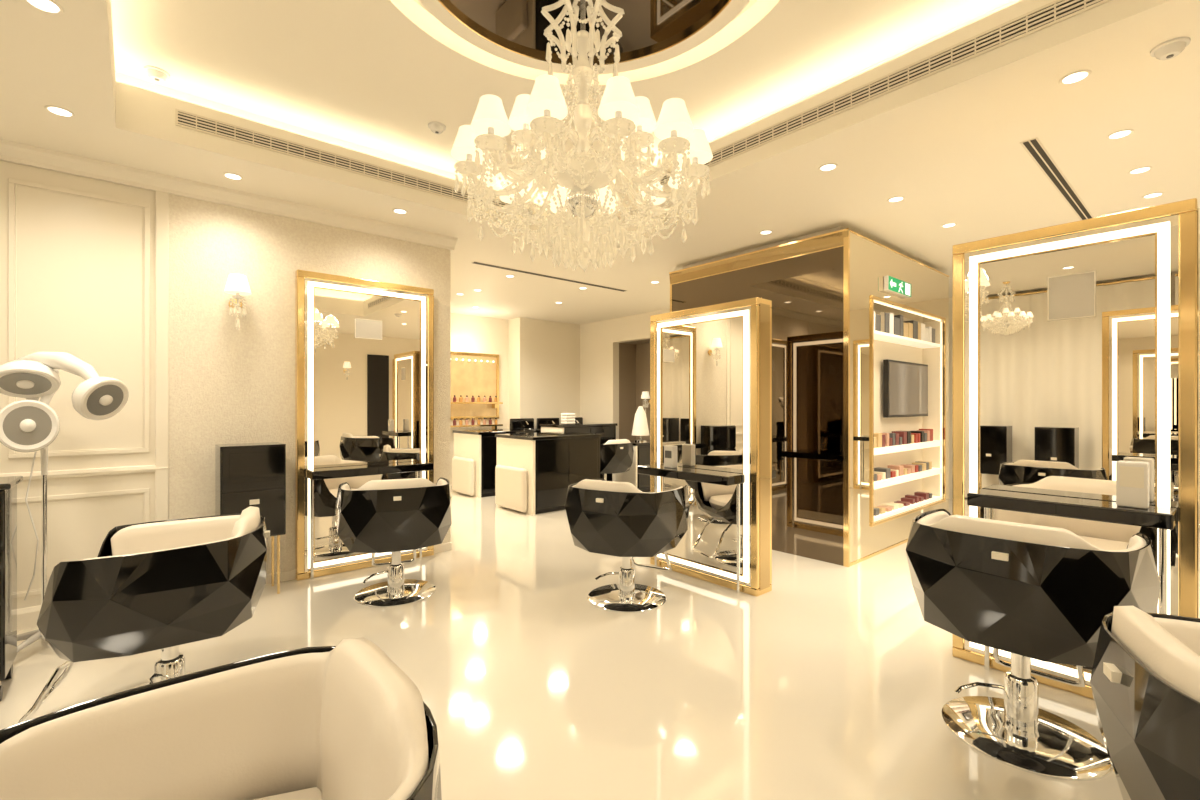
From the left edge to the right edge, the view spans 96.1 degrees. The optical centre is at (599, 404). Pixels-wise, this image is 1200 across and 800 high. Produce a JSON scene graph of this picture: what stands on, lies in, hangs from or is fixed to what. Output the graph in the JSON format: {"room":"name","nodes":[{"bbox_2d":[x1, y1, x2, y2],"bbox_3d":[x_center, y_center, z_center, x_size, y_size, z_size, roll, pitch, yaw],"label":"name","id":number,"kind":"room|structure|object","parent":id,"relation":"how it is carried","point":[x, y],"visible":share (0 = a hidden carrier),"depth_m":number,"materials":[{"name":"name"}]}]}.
{"room":"salon","nodes":[
{"label":"salon","id":0,"kind":"room"},
{"bbox_2d":[0,160,450,608],"bbox_3d":[-3.359,-0.100,3.679,4.905,3.000,0.162,0,0,-41],"label":"wall","id":1,"kind":"structure","parent":0,"point":[228,385],"depth_m":3.84,"materials":[{"name":"paint"}]},
{"bbox_2d":[8,178,149,457],"bbox_3d":[-3.398,-0.535,3.545,0.670,1.730,0.013,0,0,-41],"label":"trim","id":2,"kind":"structure","parent":1,"relation":"attached to","point":[12,183],"depth_m":3.47,"materials":[{"name":"beige paint"}]},
{"bbox_2d":[17,488,149,597],"bbox_3d":[-3.398,0.890,3.545,0.670,0.620,0.013,0,0,-41],"label":"trim","id":3,"kind":"structure","parent":1,"relation":"attached to","point":[145,491],"depth_m":3.57,"materials":[{"name":"beige paint"}]},
{"bbox_2d":[0,465,167,479],"bbox_3d":[-4.114,0.445,2.920,2.770,0.050,0.028,0,0,-41],"label":"trim","id":4,"kind":"structure","parent":1,"relation":"attached to","point":[144,468],"depth_m":3.55,"materials":[{"name":"beige paint"}]},
{"bbox_2d":[155,191,168,520],"bbox_3d":[-3.089,-0.075,3.803,0.075,2.950,0.025,0,0,-41],"label":"trim","id":5,"kind":"structure","parent":1,"relation":"attached to","point":[161,198],"depth_m":3.79,"materials":[{"name":"beige paint"}]},
{"bbox_2d":[0,139,457,250],"bbox_3d":[-3.265,-1.550,3.593,4.935,0.100,0.090,0,0,-41],"label":"trim","id":6,"kind":"structure","parent":1,"relation":"attached to","point":[14,152],"depth_m":3.91,"materials":[{"name":"white paint"}]},
{"bbox_2d":[17,542,450,630],"bbox_3d":[-3.304,1.335,3.615,4.905,0.130,0.030,0,0,-41],"label":"baseboard","id":7,"kind":"structure","parent":1,"relation":"attached to","point":[27,617],"depth_m":3.40,"materials":[{"name":"beige paint"}]},
{"bbox_2d":[224,274,250,329],"bbox_3d":[-2.694,-0.755,4.006,0.170,0.410,0.205,0,0,-41],"label":"wall sconce","id":8,"kind":"object","parent":1,"relation":"attached to","point":[237,284],"visible":1,"depth_m":3.96,"materials":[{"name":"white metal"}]},
{"bbox_2d":[232,293,242,298],"bbox_3d":[-2.682,-0.825,3.993,0.070,0.070,0.070,0,0,-41],"label":"candle","id":9,"kind":"object","parent":8,"relation":"on","point":[237,296],"depth_m":3.98,"materials":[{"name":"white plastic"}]},
{"bbox_2d":[451,313,507,478],"bbox_3d":[-1.483,-0.100,10.431,7.045,3.000,0.150,0,0,-41],"label":"wall","id":10,"kind":"structure","parent":0,"point":[469,333],"depth_m":9.80,"materials":[{"name":"beige paint"}]},
{"bbox_2d":[451,351,498,418],"bbox_3d":[-2.328,-0.340,9.530,1.240,1.180,0.110,0,0,-41],"label":"display shelf","id":11,"kind":"object","parent":10,"relation":"attached to","point":[472,374],"visible":0.72,"depth_m":9.63,"materials":[{"name":"beige wood"}]},
{"bbox_2d":[451,402,502,407],"bbox_3d":[-2.270,0.005,9.463,1.200,0.110,0.160,0,0,-41],"label":"wall shelf","id":12,"kind":"object","parent":11,"relation":"attached to","point":[494,404],"visible":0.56,"depth_m":9.52,"materials":[{"name":"gold metal"}]},
{"bbox_2d":[451,424,502,428],"bbox_3d":[-2.270,0.405,9.463,1.200,0.110,0.160,0,0,-41],"label":"wall shelf","id":13,"kind":"object","parent":10,"relation":"attached to","point":[494,426],"visible":0.5,"depth_m":9.50,"materials":[{"name":"gold metal"}]},
{"bbox_2d":[508,317,579,428],"bbox_3d":[-1.059,-0.100,10.432,1.400,3.000,0.400,0,0,-41],"label":"wall","id":14,"kind":"structure","parent":0,"point":[544,356],"depth_m":10.15,"materials":[{"name":"beige paint"}]},
{"bbox_2d":[111,0,1012,199],"bbox_3d":[-0.072,-2.065,2.392,3.630,0.150,5.080,0,0,-41],"label":"ceiling","id":15,"kind":"structure","parent":0,"point":[372,74],"depth_m":3.11,"materials":[{"name":"white paint"}]},
{"bbox_2d":[144,66,169,81],"bbox_3d":[-2.687,-1.996,3.270,0.124,0.048,0.124,0,0,-41],"label":"smoke detector","id":16,"kind":"object","parent":15,"relation":"attached to","point":[157,74],"visible":1,"depth_m":3.24,"materials":[{"name":"white plastic"}]},
{"bbox_2d":[428,122,445,133],"bbox_3d":[-1.180,-1.996,3.902,0.124,0.048,0.124,0,0,-41],"label":"smoke detector","id":17,"kind":"object","parent":15,"relation":"attached to","point":[436,127],"visible":1,"depth_m":3.87,"materials":[{"name":"white plastic"}]},
{"bbox_2d":[451,0,712,271],"bbox_3d":[-0.076,-1.305,2.388,1.122,1.400,1.122,0,0,-41],"label":"chandelier","id":18,"kind":"object","parent":15,"relation":"hanging from","point":[535,118],"visible":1,"depth_m":2.24,"materials":[{"name":"clear glass"}]},
{"bbox_2d":[438,0,730,65],"bbox_3d":[-0.076,-2.062,2.388,1.530,0.155,1.530,0,0,-41],"label":"trim","id":19,"kind":"structure","parent":15,"relation":"attached to","point":[725,3],"depth_m":2.97,"materials":[{"name":"gold metal"}]},
{"bbox_2d":[0,486,1199,799],"bbox_3d":[0.676,1.450,4.275,12.100,0.100,12.300,0,0,-41],"label":"floor","id":20,"kind":"structure","parent":0,"point":[832,682],"depth_m":2.79,"materials":[{"name":"tile"}]},
{"bbox_2d":[0,476,22,700],"bbox_3d":[-3.059,0.885,2.545,0.420,1.030,0.391,0,0,-41],"label":"trolley","id":21,"kind":"object","parent":20,"relation":"on","point":[8,485],"visible":1,"depth_m":2.61,"materials":[{"name":"black paint"}]},
{"bbox_2d":[0,476,22,489],"bbox_3d":[-3.063,0.385,2.549,0.420,0.030,0.380,0,0,-41],"label":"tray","id":22,"kind":"object","parent":21,"relation":"on","point":[10,482],"depth_m":2.64,"materials":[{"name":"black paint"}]},
{"bbox_2d":[0,351,128,651],"bbox_3d":[-3.068,0.545,3.052,0.766,1.710,0.480,0,0,28],"label":"hair dryer","id":23,"kind":"object","parent":20,"relation":"on","point":[30,424],"visible":0.91,"depth_m":2.99,"materials":[{"name":"white plastic"}]},
{"bbox_2d":[18,506,269,723],"bbox_3d":[-2.059,0.966,2.526,0.873,0.868,0.824,0,0,-29],"label":"chair","id":24,"kind":"object","parent":20,"relation":"on","point":[165,585],"visible":0.92,"depth_m":2.26,"materials":[{"name":"black paint"}]},
{"bbox_2d":[0,637,441,799],"bbox_3d":[-0.725,0.966,0.881,0.873,0.868,0.824,0,0,-41],"label":"chair","id":25,"kind":"object","parent":20,"relation":"on","point":[343,721],"visible":1,"depth_m":1.13,"materials":[{"name":"beige leather"}]},
{"bbox_2d":[253,787,321,799],"bbox_3d":[-0.709,0.916,0.894,0.570,0.098,0.600,0,0,-41],"label":"seat cushion","id":26,"kind":"object","parent":25,"relation":"on","point":[259,793],"depth_m":1.21,"materials":[{"name":"beige leather"}]},
{"bbox_2d":[215,442,285,593],"bbox_3d":[-2.572,0.845,3.971,0.400,1.110,0.324,0,0,-41],"label":"storage cabinet","id":27,"kind":"object","parent":20,"relation":"on","point":[247,475],"visible":0.72,"depth_m":3.88,"materials":[{"name":"black paint"}]},
{"bbox_2d":[295,270,433,580],"bbox_3d":[-1.927,0.160,4.598,1.135,2.480,0.295,0,0,-41],"label":"mirror","id":28,"kind":"object","parent":20,"relation":"on","point":[364,348],"visible":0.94,"depth_m":4.57,"materials":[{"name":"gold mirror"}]},
{"bbox_2d":[306,461,432,479],"bbox_3d":[-1.921,0.547,4.560,0.975,0.065,0.219,0,0,-41],"label":"shelf","id":29,"kind":"object","parent":28,"relation":"attached to","point":[339,470],"depth_m":4.48,"materials":[{"name":"black paint"}]},
{"bbox_2d":[335,478,451,607],"bbox_3d":[-1.530,0.956,4.043,0.826,0.888,0.873,0,0,-23],"label":"chair","id":30,"kind":"object","parent":20,"relation":"on","point":[394,516],"visible":1,"depth_m":3.71,"materials":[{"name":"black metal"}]},
{"bbox_2d":[452,428,535,497],"bbox_3d":[-1.754,0.905,8.740,1.100,0.990,0.900,0,0,-41],"label":"counter","id":31,"kind":"object","parent":20,"relation":"on","point":[474,461],"depth_m":8.25,"materials":[{"name":"black paint"}]},
{"bbox_2d":[452,428,535,434],"bbox_3d":[-1.723,0.430,8.767,1.020,0.040,0.900,0,0,-41],"label":"countertop","id":32,"kind":"structure","parent":31,"relation":"on","point":[476,431],"depth_m":8.56,"materials":[{"name":"black paint"}]},
{"bbox_2d":[510,418,540,432],"bbox_3d":[-1.233,0.820,9.485,0.480,1.160,0.590,0,0,-41],"label":"computer monitor","id":33,"kind":"object","parent":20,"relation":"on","point":[515,423],"visible":0.24,"depth_m":9.62,"materials":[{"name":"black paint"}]},
{"bbox_2d":[524,429,540,432],"bbox_3d":[-1.204,0.512,9.451,0.480,0.175,0.480,0,0,-41],"label":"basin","id":34,"kind":"object","parent":33,"relation":"in","point":[537,430],"depth_m":9.62,"materials":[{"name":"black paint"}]},
{"bbox_2d":[537,418,558,428],"bbox_3d":[-0.801,0.820,9.857,0.480,1.160,0.590,0,0,-41],"label":"monitor","id":35,"kind":"object","parent":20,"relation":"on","point":[539,420],"visible":0.13,"depth_m":9.96,"materials":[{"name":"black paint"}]},
{"bbox_2d":[495,432,601,514],"bbox_3d":[-0.752,0.905,7.545,1.240,0.990,0.960,0,0,-41],"label":"counter","id":36,"kind":"object","parent":20,"relation":"on","point":[534,472],"depth_m":7.11,"materials":[{"name":"black paint"}]},
{"bbox_2d":[495,432,601,439],"bbox_3d":[-0.721,0.430,7.571,1.160,0.040,0.960,0,0,-41],"label":"countertop","id":37,"kind":"structure","parent":36,"relation":"on","point":[541,435],"depth_m":7.32,"materials":[{"name":"black paint"}]},
{"bbox_2d":[540,423,616,480],"bbox_3d":[-0.355,0.860,9.192,1.190,1.080,0.640,0,0,-41],"label":"counter","id":38,"kind":"object","parent":20,"relation":"on","point":[608,430],"depth_m":9.01,"materials":[{"name":"black paint"}]},
{"bbox_2d":[540,423,616,427],"bbox_3d":[-0.355,0.340,9.192,1.190,0.040,0.640,0,0,-41],"label":"countertop","id":39,"kind":"structure","parent":38,"relation":"on","point":[560,425],"depth_m":8.90,"materials":[{"name":"black paint"}]},
{"bbox_2d":[600,439,633,480],"bbox_3d":[0.044,0.956,8.261,0.826,0.888,0.873,0,0,-41],"label":"chair","id":40,"kind":"object","parent":20,"relation":"on","point":[616,456],"visible":0.42,"depth_m":7.89,"materials":[{"name":"black leather"}]},
{"bbox_2d":[565,479,688,612],"bbox_3d":[0.212,0.956,3.944,0.826,0.888,0.873,0,0,29],"label":"chair","id":41,"kind":"object","parent":20,"relation":"on","point":[619,519],"visible":1,"depth_m":3.62,"materials":[{"name":"black paint"}]},
{"bbox_2d":[612,440,649,491],"bbox_3d":[0.648,1.000,8.900,0.730,0.800,0.590,0,0,-41],"label":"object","id":42,"kind":"structure","parent":20,"relation":"on","point":[641,456],"depth_m":8.56,"materials":[{"name":"black paint"}]},
{"bbox_2d":[629,440,649,445],"bbox_3d":[0.648,0.620,8.900,0.730,0.040,0.590,0,0,-41],"label":"countertop","id":43,"kind":"structure","parent":42,"relation":"on","point":[633,442],"depth_m":8.62,"materials":[{"name":"black paint"}]},
{"bbox_2d":[632,406,648,441],"bbox_3d":[0.670,0.310,8.913,0.300,0.580,0.300,0,0,-41],"label":"table lamp","id":44,"kind":"object","parent":42,"relation":"on","point":[640,425],"visible":0.99,"depth_m":8.82,"materials":[{"name":"white fabric"}]},
{"bbox_2d":[637,297,775,596],"bbox_3d":[0.869,0.306,4.404,0.650,2.188,1.086,0,0,-41],"label":"mirror","id":45,"kind":"object","parent":20,"relation":"on","point":[711,365],"visible":0.94,"depth_m":4.20,"materials":[{"name":"gold metal"}]},
{"bbox_2d":[637,464,744,485],"bbox_3d":[0.696,0.547,4.281,0.219,0.065,0.920,0,0,-41],"label":"shelf","id":46,"kind":"object","parent":45,"relation":"attached to","point":[705,474],"depth_m":4.17,"materials":[{"name":"black paint"}]},
{"bbox_2d":[664,445,676,467],"bbox_3d":[0.581,0.424,4.430,0.062,0.180,0.100,0,0,-41],"label":"tissue box","id":47,"kind":"object","parent":46,"relation":"on","point":[670,451],"visible":1,"depth_m":4.40,"materials":[{"name":"white plastic"}]},
{"bbox_2d":[656,306,750,586],"bbox_3d":[0.806,0.306,4.349,0.006,2.078,0.970,0,0,-41],"label":"mirror glass","id":48,"kind":"object","parent":45,"relation":"attached to","point":[703,357],"depth_m":4.27,"materials":[{"name":"silver"}]},
{"bbox_2d":[906,509,1160,780],"bbox_3d":[1.813,0.923,2.315,0.873,0.953,0.825,0,0,-44],"label":"chair","id":49,"kind":"object","parent":20,"relation":"on","point":[1027,591],"visible":0.94,"depth_m":2.07,"materials":[{"name":"black paint"}]},
{"bbox_2d":[952,198,1198,698],"bbox_3d":[2.336,0.255,2.721,0.650,2.290,0.921,0,0,-41],"label":"mirror","id":50,"kind":"object","parent":20,"relation":"on","point":[1075,345],"visible":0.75,"depth_m":2.58,"materials":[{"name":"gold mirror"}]},
{"bbox_2d":[967,489,1176,529],"bbox_3d":[2.199,0.482,2.557,0.219,0.065,0.725,0,0,-41],"label":"shelf","id":51,"kind":"object","parent":50,"relation":"attached to","point":[1160,515],"depth_m":2.49,"materials":[{"name":"black paint"}]},
{"bbox_2d":[1116,460,1148,508],"bbox_3d":[2.347,0.349,2.375,0.073,0.200,0.100,0,0,-41],"label":"box","id":52,"kind":"object","parent":51,"relation":"on","point":[1132,477],"visible":1,"depth_m":2.35,"materials":[{"name":"white plastic"}]},
{"bbox_2d":[1090,606,1199,799],"bbox_3d":[1.587,0.956,1.072,0.873,0.888,0.826,0,0,27],"label":"chair","id":53,"kind":"object","parent":20,"relation":"on","point":[1145,678],"visible":1,"depth_m":1.17,"materials":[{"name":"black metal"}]},
{"bbox_2d":[1199,310,1199,528],"bbox_3d":[6.359,0.160,6.459,0.295,2.480,1.135,0,0,-41],"label":"mirror","id":54,"kind":"object","parent":20,"relation":"on","point":[1199,310],"visible":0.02,"depth_m":6.09,"materials":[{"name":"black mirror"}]},
{"bbox_2d":[0,0,1199,324],"bbox_3d":[0.676,-1.850,4.275,12.100,0.500,12.300,0,0,-41],"label":"ceiling","id":55,"kind":"structure","parent":0,"point":[966,164],"depth_m":3.51,"materials":[{"name":"white paint"}]},
{"bbox_2d":[24,0,63,14],"bbox_3d":[-2.217,-1.597,2.145,0.120,0.005,0.120,0,0,-41],"label":"recessed light","id":56,"kind":"object","parent":55,"relation":"in","point":[48,6],"visible":1,"depth_m":2.16,"materials":[{"name":"white"}]},
{"bbox_2d":[44,105,74,117],"bbox_3d":[-2.939,-1.597,2.933,0.120,0.005,0.120,0,0,-41],"label":"recessed light","id":57,"kind":"object","parent":55,"relation":"in","point":[56,110],"visible":1,"depth_m":2.93,"materials":[{"name":"white paint"}]},
{"bbox_2d":[223,172,242,179],"bbox_3d":[-2.564,-1.597,3.766,0.120,0.005,0.120,0,0,-41],"label":"recessed light","id":58,"kind":"object","parent":55,"relation":"in","point":[233,176],"visible":1,"depth_m":3.77,"materials":[{"name":"white"}]},
{"bbox_2d":[175,108,533,216],"bbox_3d":[-1.601,-1.755,4.130,2.600,0.100,0.008,0,0,-41],"label":"ceiling vent","id":59,"kind":"object","parent":55,"relation":"in","point":[185,119],"visible":0.86,"depth_m":3.77,"materials":[{"name":"silver metal"}]},
{"bbox_2d":[471,261,626,291],"bbox_3d":[-0.535,-1.597,6.794,2.350,0.005,0.085,0,0,-41],"label":"ceiling vent","id":60,"kind":"object","parent":55,"relation":"in","point":[474,262],"visible":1,"depth_m":6.64,"materials":[{"name":"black metal"}]},
{"bbox_2d":[110,0,1037,209],"bbox_3d":[-0.072,-1.853,2.392,3.250,0.035,4.700,0,0,-41],"label":"trim","id":61,"kind":"structure","parent":55,"relation":"attached to","point":[1022,3],"depth_m":3.31,"materials":[{"name":"white paint"}]},
{"bbox_2d":[818,163,837,170],"bbox_3d":[1.533,-1.597,3.623,0.120,0.005,0.120,0,0,-41],"label":"recessed light","id":62,"kind":"object","parent":55,"relation":"in","point":[830,166],"visible":1,"depth_m":3.62,"materials":[{"name":"white"}]},
{"bbox_2d":[657,0,1111,185],"bbox_3d":[1.433,-1.745,3.080,0.008,0.100,3.200,0,0,-41],"label":"ceiling vent","id":63,"kind":"object","parent":55,"relation":"in","point":[1057,11],"visible":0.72,"depth_m":2.81,"materials":[{"name":"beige metal"}]},
{"bbox_2d":[887,196,904,201],"bbox_3d":[2.299,-1.597,4.186,0.120,0.005,0.120,0,0,-41],"label":"recessed light","id":64,"kind":"object","parent":55,"relation":"in","point":[897,198],"visible":1,"depth_m":4.19,"materials":[{"name":"white"}]},
{"bbox_2d":[1020,138,1093,219],"bbox_3d":[3.438,-1.597,3.986,2.250,0.005,0.085,0,0,-41],"label":"ceiling vent","id":65,"kind":"object","parent":55,"relation":"in","point":[1033,147],"visible":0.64,"depth_m":3.76,"materials":[{"name":"silver metal"}]},
{"bbox_2d":[1059,70,1091,84],"bbox_3d":[2.317,-1.597,2.629,0.120,0.005,0.120,0,0,-41],"label":"recessed light","id":66,"kind":"object","parent":55,"relation":"in","point":[1077,76],"visible":1,"depth_m":2.63,"materials":[{"name":"white"}]},
{"bbox_2d":[1106,129,1133,139],"bbox_3d":[3.070,-1.597,3.182,0.120,0.005,0.120,0,0,-41],"label":"recessed light","id":67,"kind":"object","parent":55,"relation":"in","point":[1122,133],"visible":1,"depth_m":3.18,"materials":[{"name":"white"}]},
{"bbox_2d":[1128,166,1152,173],"bbox_3d":[3.677,-1.597,3.670,0.120,0.005,0.120,0,0,-41],"label":"recessed light","id":68,"kind":"object","parent":55,"relation":"in","point":[1146,168],"visible":1,"depth_m":3.67,"materials":[{"name":"white"}]},
{"bbox_2d":[1142,192,1163,198],"bbox_3d":[4.213,-1.597,4.107,0.120,0.005,0.120,0,0,-41],"label":"recessed light","id":69,"kind":"object","parent":55,"relation":"in","point":[1152,195],"visible":1,"depth_m":4.11,"materials":[{"name":"white"}]},
{"bbox_2d":[1150,37,1190,59],"bbox_3d":[2.540,-1.576,2.402,0.124,0.048,0.124,0,0,-41],"label":"smoke detector","id":70,"kind":"object","parent":55,"relation":"attached to","point":[1169,49],"visible":1,"depth_m":2.38,"materials":[{"name":"white plastic"}]},
{"bbox_2d":[580,308,669,439],"bbox_3d":[0.904,-0.100,9.338,0.150,3.000,4.620,0,0,-41],"label":"wall","id":71,"kind":"structure","parent":0,"point":[600,340],"depth_m":10.18,"materials":[{"name":"beige paint"}]},
{"bbox_2d":[619,339,649,439],"bbox_3d":[0.884,0.050,9.875,0.500,2.700,1.220,0,0,-41],"label":"wall","id":72,"kind":"structure","parent":0,"point":[634,356],"depth_m":10.23,"materials":[{"name":"beige paint"}]},
{"bbox_2d":[641,391,649,412],"bbox_3d":[0.858,-0.045,10.037,0.205,0.410,0.170,0,0,-41],"label":"wall sconce","id":73,"kind":"object","parent":72,"relation":"attached to","point":[645,395],"visible":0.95,"depth_m":9.98,"materials":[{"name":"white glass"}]},
{"bbox_2d":[672,247,842,565],"bbox_3d":[1.471,0.005,5.453,0.020,2.790,2.011,0,0,-41],"label":"wall","id":74,"kind":"structure","parent":0,"point":[805,292],"depth_m":4.96,"materials":[{"name":"brown mirror"}]},
{"bbox_2d":[669,228,848,311],"bbox_3d":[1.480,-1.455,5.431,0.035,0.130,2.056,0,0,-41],"label":"trim","id":75,"kind":"structure","parent":74,"relation":"attached to","point":[836,239],"depth_m":5.27,"materials":[{"name":"gold metal"}]},
{"bbox_2d":[843,230,849,566],"bbox_3d":[2.138,-0.054,4.671,0.028,2.908,0.043,0,0,-41],"label":"trim","id":76,"kind":"structure","parent":74,"relation":"attached to","point":[846,240],"depth_m":4.66,"materials":[{"name":"gold metal"}]},
{"bbox_2d":[684,226,844,268],"bbox_3d":[2.488,-1.560,6.317,2.449,0.080,1.826,0,0,-41],"label":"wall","id":77,"kind":"structure","parent":0,"point":[840,227],"depth_m":5.38,"materials":[{"name":"gold metal"}]},
{"bbox_2d":[850,232,948,562],"bbox_3d":[2.464,-0.060,6.284,2.569,2.920,2.046,0,0,-41],"label":"wall","id":78,"kind":"structure","parent":0,"point":[870,262],"depth_m":4.93,"materials":[{"name":"beige paint"}]},
{"bbox_2d":[884,275,910,297],"bbox_3d":[2.931,-1.160,5.302,0.566,0.138,0.048,0,0,-41],"label":"exit sign","id":79,"kind":"object","parent":78,"relation":"attached to","point":[893,285],"visible":1,"depth_m":5.24,"materials":[{"name":"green plastic"}]},
{"bbox_2d":[849,229,948,565],"bbox_3d":[3.133,-0.060,5.506,2.569,2.920,0.007,0,0,-41],"label":"trim","id":80,"kind":"structure","parent":78,"relation":"attached to","point":[904,541],"depth_m":5.13,"materials":[{"name":"gold metal"}]},
{"bbox_2d":[883,359,927,417],"bbox_3d":[3.369,-0.170,5.944,1.140,0.600,0.085,0,0,-41],"label":"television","id":81,"kind":"object","parent":78,"relation":"attached to","point":[905,384],"visible":1,"depth_m":5.82,"materials":[{"name":"black"}]},
{"bbox_2d":[874,330,940,347],"bbox_3d":[3.168,-0.685,5.694,1.890,0.030,0.202,0,0,-41],"label":"display shelf","id":82,"kind":"object","parent":78,"relation":"attached to","point":[882,336],"visible":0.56,"depth_m":5.69,"materials":[{"name":"white wood"}]},
{"bbox_2d":[875,314,879,330],"bbox_3d":[2.633,-0.787,5.225,0.108,0.169,0.120,0,0,-41],"label":"product box","id":83,"kind":"object","parent":82,"relation":"on","point":[877,317],"visible":0.24,"depth_m":5.17,"materials":[{"name":"grey plastic"}]},
{"bbox_2d":[875,312,884,331],"bbox_3d":[2.715,-0.801,5.295,0.090,0.198,0.120,0,0,-41],"label":"product box","id":84,"kind":"object","parent":82,"relation":"on","point":[882,315],"visible":0.27,"depth_m":5.25,"materials":[{"name":"beige cardboard"}]},
{"bbox_2d":[885,313,888,332],"bbox_3d":[2.798,-0.805,5.367,0.094,0.206,0.120,0,0,-41],"label":"product box","id":85,"kind":"object","parent":82,"relation":"on","point":[886,314],"visible":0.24,"depth_m":5.32,"materials":[{"name":"grey plastic"}]},
{"bbox_2d":[889,313,893,333],"bbox_3d":[2.883,-0.811,5.439,0.094,0.218,0.120,0,0,-41],"label":"product box","id":86,"kind":"object","parent":82,"relation":"on","point":[891,315],"visible":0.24,"depth_m":5.39,"materials":[{"name":"white plastic"}]},
{"bbox_2d":[894,317,899,335],"bbox_3d":[2.983,-0.795,5.525,0.138,0.187,0.120,0,0,-41],"label":"product box","id":87,"kind":"object","parent":82,"relation":"on","point":[896,320],"visible":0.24,"depth_m":5.47,"materials":[{"name":"grey cardboard"}]},
{"bbox_2d":[894,315,902,335],"bbox_3d":[3.076,-0.814,5.606,0.082,0.224,0.120,0,0,-41],"label":"product box","id":88,"kind":"object","parent":82,"relation":"on","point":[897,316],"visible":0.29,"depth_m":5.55,"materials":[{"name":"grey cardboard"}]},
{"bbox_2d":[903,322,907,336],"bbox_3d":[3.161,-0.780,5.679,0.118,0.156,0.120,0,0,-41],"label":"product box","id":89,"kind":"object","parent":82,"relation":"on","point":[905,325],"visible":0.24,"depth_m":5.62,"materials":[{"name":"brown"}]},
{"bbox_2d":[903,320,917,338],"bbox_3d":[3.362,-0.804,5.852,0.131,0.205,0.120,0,0,-41],"label":"product box","id":90,"kind":"object","parent":82,"relation":"on","point":[915,323],"visible":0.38,"depth_m":5.80,"materials":[{"name":"grey cardboard"}]},
{"bbox_2d":[908,323,912,337],"bbox_3d":[3.260,-0.786,5.764,0.111,0.167,0.120,0,0,-41],"label":"product box","id":91,"kind":"object","parent":82,"relation":"on","point":[910,325],"visible":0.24,"depth_m":5.71,"materials":[{"name":"brown"}]},
{"bbox_2d":[921,323,924,340],"bbox_3d":[3.530,-0.800,5.996,0.123,0.197,0.120,0,0,-41],"label":"product box","id":92,"kind":"object","parent":82,"relation":"on","point":[922,324],"visible":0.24,"depth_m":5.94,"materials":[{"name":"white plastic"}]},
{"bbox_2d":[874,495,941,520],"bbox_3d":[3.169,1.073,5.693,1.890,0.030,0.205,0,0,-41],"label":"display shelf","id":93,"kind":"object","parent":78,"relation":"attached to","point":[934,498],"visible":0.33,"depth_m":5.57,"materials":[{"name":"white"}]},
{"bbox_2d":[882,503,897,509],"bbox_3d":[2.962,1.036,5.508,0.109,0.044,0.120,0,0,-41],"label":"product box","id":94,"kind":"object","parent":93,"relation":"on","point":[894,506],"visible":0.74,"depth_m":5.47,"materials":[{"name":"beige"}]},
{"bbox_2d":[914,492,928,499],"bbox_3d":[3.632,1.023,6.084,0.098,0.070,0.120,0,0,-41],"label":"product box","id":95,"kind":"object","parent":93,"relation":"on","point":[925,495],"visible":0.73,"depth_m":6.05,"materials":[{"name":"red"}]},
{"bbox_2d":[874,467,941,488],"bbox_3d":[3.169,0.760,5.693,1.890,0.060,0.205,0,0,-41],"label":"display shelf","id":96,"kind":"object","parent":78,"relation":"attached to","point":[882,483],"visible":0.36,"depth_m":5.54,"materials":[{"name":"white"}]},
{"bbox_2d":[874,467,890,478],"bbox_3d":[2.821,0.679,5.386,0.099,0.098,0.120,0,0,-41],"label":"product box","id":97,"kind":"object","parent":96,"relation":"on","point":[878,469],"visible":0.69,"depth_m":5.35,"materials":[{"name":"grey cardboard"}]},
{"bbox_2d":[888,465,903,475],"bbox_3d":[3.071,0.679,5.601,0.100,0.099,0.120,0,0,-41],"label":"product box","id":98,"kind":"object","parent":96,"relation":"on","point":[900,468],"visible":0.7,"depth_m":5.56,"materials":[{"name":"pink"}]},
{"bbox_2d":[874,440,941,454],"bbox_3d":[3.169,0.440,5.693,1.890,0.060,0.205,0,0,-41],"label":"display shelf","id":99,"kind":"object","parent":78,"relation":"attached to","point":[904,447],"visible":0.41,"depth_m":5.56,"materials":[{"name":"white"}]},
{"bbox_2d":[874,433,881,447],"bbox_3d":[2.671,0.342,5.257,0.084,0.135,0.120,0,0,-41],"label":"product box","id":100,"kind":"object","parent":99,"relation":"on","point":[878,435],"visible":0.46,"depth_m":5.20,"materials":[{"name":"brown"}]},
{"bbox_2d":[892,431,906,443],"bbox_3d":[3.146,0.344,5.666,0.088,0.132,0.120,0,0,-41],"label":"product box","id":101,"kind":"object","parent":99,"relation":"on","point":[903,434],"visible":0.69,"depth_m":5.62,"materials":[{"name":"red"}]},
{"bbox_2d":[874,309,942,505],"bbox_3d":[3.168,0.055,5.694,1.928,2.070,0.215,0,0,-41],"label":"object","id":102,"kind":"structure","parent":78,"relation":"attached to","point":[883,350],"depth_m":6.15,"materials":[{"name":"beige paint"}]},
{"bbox_2d":[871,295,945,526],"bbox_3d":[3.246,0.055,5.604,1.990,2.130,0.025,0,0,-41],"label":"trim","id":103,"kind":"structure","parent":78,"relation":"attached to","point":[873,297],"depth_m":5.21,"materials":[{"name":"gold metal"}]},
{"bbox_2d":[949,265,1199,498],"bbox_3d":[5.206,-0.100,8.171,0.150,3.000,12.000,0,0,-41],"label":"wall","id":104,"kind":"structure","parent":0,"point":[950,299],"depth_m":8.03,"materials":[{"name":"beige paint"}]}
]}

